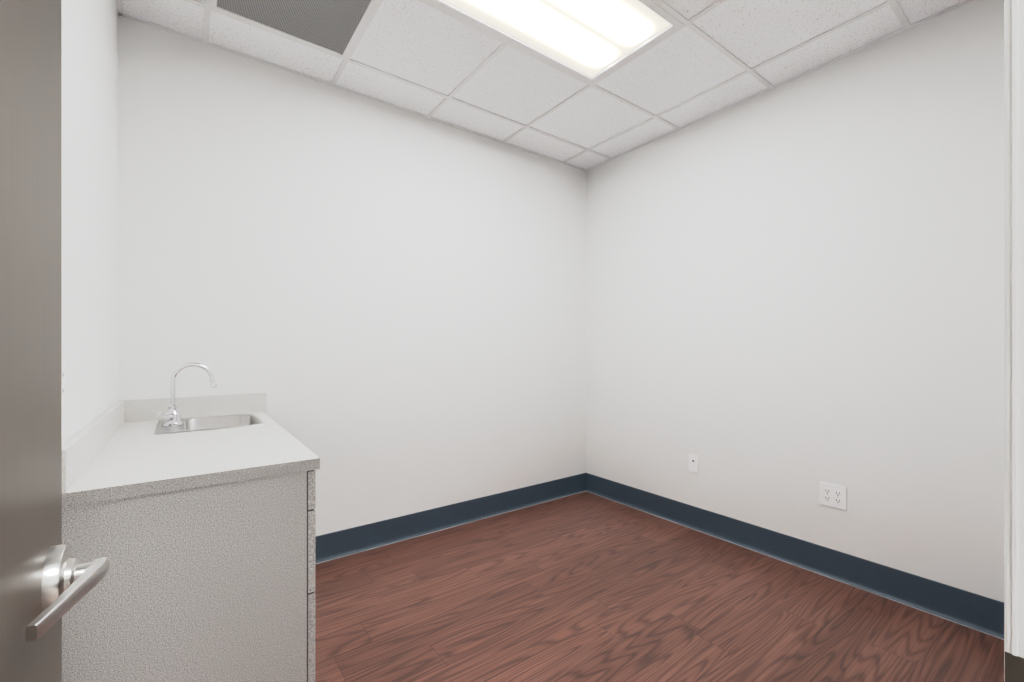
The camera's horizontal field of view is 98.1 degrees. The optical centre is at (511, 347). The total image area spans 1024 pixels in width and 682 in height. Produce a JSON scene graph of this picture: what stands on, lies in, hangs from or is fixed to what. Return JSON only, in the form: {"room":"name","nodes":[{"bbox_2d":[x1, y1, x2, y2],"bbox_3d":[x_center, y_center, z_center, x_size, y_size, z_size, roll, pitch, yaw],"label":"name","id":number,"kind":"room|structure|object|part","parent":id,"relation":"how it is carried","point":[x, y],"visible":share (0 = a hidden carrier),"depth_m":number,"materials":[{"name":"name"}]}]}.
{"room":"medical exam room","nodes":[
{"label":"medical exam room","id":0,"kind":"room"},
{"bbox_2d":[62,0,117,444],"bbox_3d":[-1.051,-0.249,0.916,0.120,2.922,2.631,0,0,-36],"label":"wall","id":1,"kind":"structure","parent":0,"point":[89,27],"depth_m":1.40,"materials":[{"name":"paint"}]},
{"bbox_2d":[62,358,64,406],"bbox_3d":[-1.081,0.084,1.064,0.008,0.117,0.072,0,0,-36],"label":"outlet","id":2,"kind":"object","parent":1,"relation":"attached to","point":[63,359],"visible":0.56,"depth_m":1.07,"materials":[{"name":"white plastic"}]},
{"bbox_2d":[62,393,266,492],"bbox_3d":[-1.179,0.287,1.690,0.588,0.100,1.229,0,0,-36],"label":"backsplash","id":3,"kind":"structure","parent":1,"relation":"attached to","point":[78,452],"depth_m":2.02,"materials":[{"name":"laminate"}]},
{"bbox_2d":[118,15,585,535],"bbox_3d":[-0.611,-0.249,2.948,3.239,2.922,0.120,0,0,-36],"label":"wall","id":4,"kind":"structure","parent":0,"point":[404,292],"depth_m":2.62,"materials":[{"name":"paint"}]},
{"bbox_2d":[315,473,585,563],"bbox_3d":[-0.328,1.137,3.072,2.396,0.147,0.016,0,0,-36],"label":"baseboard","id":5,"kind":"structure","parent":4,"relation":"attached to","point":[329,546],"depth_m":2.95,"materials":[{"name":"rubber"}]},
{"bbox_2d":[121,0,963,168],"bbox_3d":[0.205,-1.603,1.841,2.999,0.174,2.631,0,0,-36],"label":"ceiling","id":6,"kind":"structure","parent":0,"point":[413,41],"depth_m":2.37,"materials":[{"name":"tile"}]},
{"bbox_2d":[211,0,376,57],"bbox_3d":[-0.929,-1.513,1.905,0.576,0.013,0.579,0,0,-36],"label":"ceiling vent","id":7,"kind":"object","parent":6,"relation":"in","point":[332,26],"depth_m":2.03,"materials":[{"name":"grey metal"}]},
{"bbox_2d":[115,0,972,170],"bbox_3d":[0.205,-1.512,1.841,2.999,0.006,2.631,0,0,-36],"label":"grid","id":8,"kind":"object","parent":6,"relation":"attached to","point":[893,4],"depth_m":2.34,"materials":[{"name":"white metal"}]},
{"bbox_2d":[426,0,682,83],"bbox_3d":[0.154,-1.558,1.953,1.176,0.104,0.579,0,0,-36],"label":"ceiling light","id":9,"kind":"object","parent":6,"relation":"in","point":[588,40],"depth_m":2.10,"materials":[{"name":"white plastic"}]},
{"bbox_2d":[315,491,1003,681],"bbox_3d":[0.187,1.237,1.865,3.239,0.050,2.811,0,0,-36],"label":"floor","id":10,"kind":"structure","parent":0,"point":[585,586],"depth_m":2.00,"materials":[{"name":"brown wood"}]},
{"bbox_2d":[62,393,319,681],"bbox_3d":[-1.176,0.725,1.692,0.595,0.975,1.229,0,0,-36],"label":"base cabinet","id":11,"kind":"object","parent":10,"relation":"on","point":[207,537],"visible":0.96,"depth_m":1.22,"materials":[{"name":"laminate"}]},
{"bbox_3d":[-0.843,0.791,1.191,0.538,0.841,0.018,0,0,-36],"label":"panel","id":12,"kind":"part","parent":11,"relation":"part of","materials":[{"name":"laminate"}]},
{"bbox_2d":[62,412,318,493],"bbox_3d":[-1.185,0.354,1.686,0.572,0.034,1.228,0,0,-36],"label":"countertop","id":13,"kind":"structure","parent":11,"relation":"on","point":[133,455],"depth_m":1.42,"materials":[{"name":"laminate"}]},
{"bbox_2d":[158,362,217,426],"bbox_3d":[-1.423,0.198,1.946,0.082,0.269,0.214,0,0,41],"label":"faucet","id":14,"kind":"object","parent":13,"relation":"on","point":[172,418],"visible":1,"depth_m":1.90,"materials":[{"name":"silver metal"}]},
{"bbox_3d":[-1.458,0.282,1.860,0.014,0.033,0.039,0,0,29],"label":"handle lever","id":15,"kind":"part","parent":14,"relation":"part of","materials":[{"name":"silver metal"}]},
{"bbox_3d":[-1.400,0.158,1.952,0.164,0.189,0.018,0,0,-36],"label":"spout","id":16,"kind":"part","parent":14,"relation":"part of","materials":[{"name":"silver metal"}]},
{"bbox_2d":[154,414,264,434],"bbox_3d":[-1.349,0.407,1.990,0.385,0.150,0.395,0,0,-36],"label":"sink","id":17,"kind":"object","parent":13,"relation":"in","point":[241,420],"visible":0.29,"depth_m":2.12,"materials":[{"name":"silver metal"}]},
{"bbox_2d":[316,491,584,563],"bbox_3d":[-0.322,1.211,3.063,2.396,0.002,0.004,0,0,-36],"label":"bead","id":18,"kind":"object","parent":10,"relation":"on","point":[583,491],"visible":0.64,"depth_m":2.93},
{"bbox_2d":[587,491,1003,639],"bbox_3d":[1.397,1.211,2.719,0.004,0.002,2.631,0,0,-36],"label":"bead","id":19,"kind":"object","parent":10,"relation":"on","point":[587,491],"visible":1,"depth_m":2.34},
{"bbox_2d":[586,0,1003,601],"bbox_3d":[1.460,-0.249,2.765,0.120,2.922,2.631,0,0,-36],"label":"wall","id":20,"kind":"structure","parent":0,"point":[795,286],"depth_m":2.35,"materials":[{"name":"paint"}]},
{"bbox_2d":[689,454,698,472],"bbox_3d":[1.220,0.775,2.983,0.009,0.117,0.072,0,0,-36],"label":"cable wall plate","id":21,"kind":"object","parent":20,"relation":"attached to","point":[693,459],"visible":1,"depth_m":2.98,"materials":[{"name":"white plastic"}]},
{"bbox_2d":[586,473,1003,638],"bbox_3d":[1.405,1.137,2.725,0.016,0.147,2.631,0,0,-36],"label":"baseboard","id":22,"kind":"structure","parent":20,"relation":"attached to","point":[984,614],"depth_m":2.35,"materials":[{"name":"rubber"}]},
{"bbox_2d":[820,482,846,510],"bbox_3d":[1.692,0.780,2.342,0.008,0.120,0.122,0,0,-36],"label":"electrical outlet","id":23,"kind":"object","parent":20,"relation":"attached to","point":[831,495],"visible":1,"depth_m":2.34,"materials":[{"name":"white plastic"}]},
{"bbox_2d":[824,488,830,493],"bbox_3d":[1.677,0.760,2.360,0.002,0.028,0.034,0,0,-36],"label":"receptacle","id":24,"kind":"object","parent":23,"relation":"attached to","point":[826,490],"depth_m":2.36,"materials":[{"name":"white plastic"}]},
{"bbox_2d":[824,495,830,501],"bbox_3d":[1.677,0.799,2.360,0.002,0.028,0.034,0,0,-36],"label":"receptacle","id":25,"kind":"object","parent":23,"relation":"attached to","point":[827,498],"depth_m":2.36,"materials":[{"name":"white plastic"}]},
{"bbox_2d":[834,490,841,496],"bbox_3d":[1.705,0.760,2.322,0.002,0.028,0.034,0,0,-36],"label":"receptacle","id":26,"kind":"object","parent":23,"relation":"attached to","point":[837,493],"depth_m":2.32,"materials":[{"name":"white plastic"}]},
{"bbox_2d":[834,498,841,503],"bbox_3d":[1.705,0.799,2.322,0.002,0.028,0.034,0,0,-36],"label":"receptacle","id":27,"kind":"object","parent":23,"relation":"attached to","point":[836,500],"depth_m":2.32,"materials":[{"name":"white plastic"}]},
{"bbox_3d":[1.024,-0.249,0.729,3.239,2.922,0.130,0,0,-36],"label":"wall","id":28,"kind":"structure","parent":0,"visible":0},
{"bbox_2d":[1004,0,1023,681],"bbox_3d":[0.502,0.122,0.346,0.066,2.180,0.156,0,0,-36],"label":"door jamb","id":29,"kind":"structure","parent":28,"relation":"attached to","point":[1007,3],"depth_m":0.40,"materials":[{"name":"paint"}]},
{"bbox_2d":[1012,0,1016,655],"bbox_3d":[0.445,0.147,0.393,0.002,2.130,0.003,0,0,-36],"label":"bead","id":30,"kind":"object","parent":29,"relation":"attached to","point":[1014,2],"visible":1,"depth_m":0.39,"materials":[{"name":"paint"}]},
{"bbox_2d":[1005,651,1023,681],"bbox_3d":[0.456,0.332,0.379,0.002,0.120,0.046,0,0,-36],"label":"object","id":31,"kind":"object","parent":29,"relation":"attached to","point":[1014,665],"visible":1,"depth_m":0.39,"materials":[{"name":"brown metal"}]},
{"bbox_3d":[-0.135,0.122,-0.123,0.066,2.180,0.156,0,0,-36],"label":"door frame","id":32,"kind":"structure","parent":0,"visible":0},
{"bbox_2d":[0,0,61,681],"bbox_3d":[-0.375,0.148,0.263,0.036,2.112,0.745,0,0,-36],"label":"door","id":33,"kind":"structure","parent":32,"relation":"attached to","point":[30,30],"depth_m":0.45,"materials":[{"name":"grey wood"}]},
{"bbox_2d":[41,544,77,610],"bbox_3d":[-0.535,0.274,0.529,0.022,0.077,0.077,0,0,-36],"label":"rose","id":34,"kind":"object","parent":33,"relation":"attached to","point":[59,566],"visible":0.67,"depth_m":0.51,"materials":[{"name":"metal"}]},
{"bbox_2d":[74,562,92,581],"bbox_3d":[-0.521,0.274,0.539,0.033,0.025,0.025,0,0,-36],"label":"spindle neck","id":35,"kind":"object","parent":34,"relation":"attached to","point":[79,570],"visible":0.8,"depth_m":0.53,"materials":[{"name":"metal"}]},
{"bbox_2d":[25,557,108,641],"bbox_3d":[-0.477,0.269,0.485,0.016,0.029,0.172,0,0,-28],"label":"lever","id":36,"kind":"object","parent":35,"relation":"attached to","point":[99,568],"visible":1,"depth_m":0.47,"materials":[{"name":"metal"}]}
]}

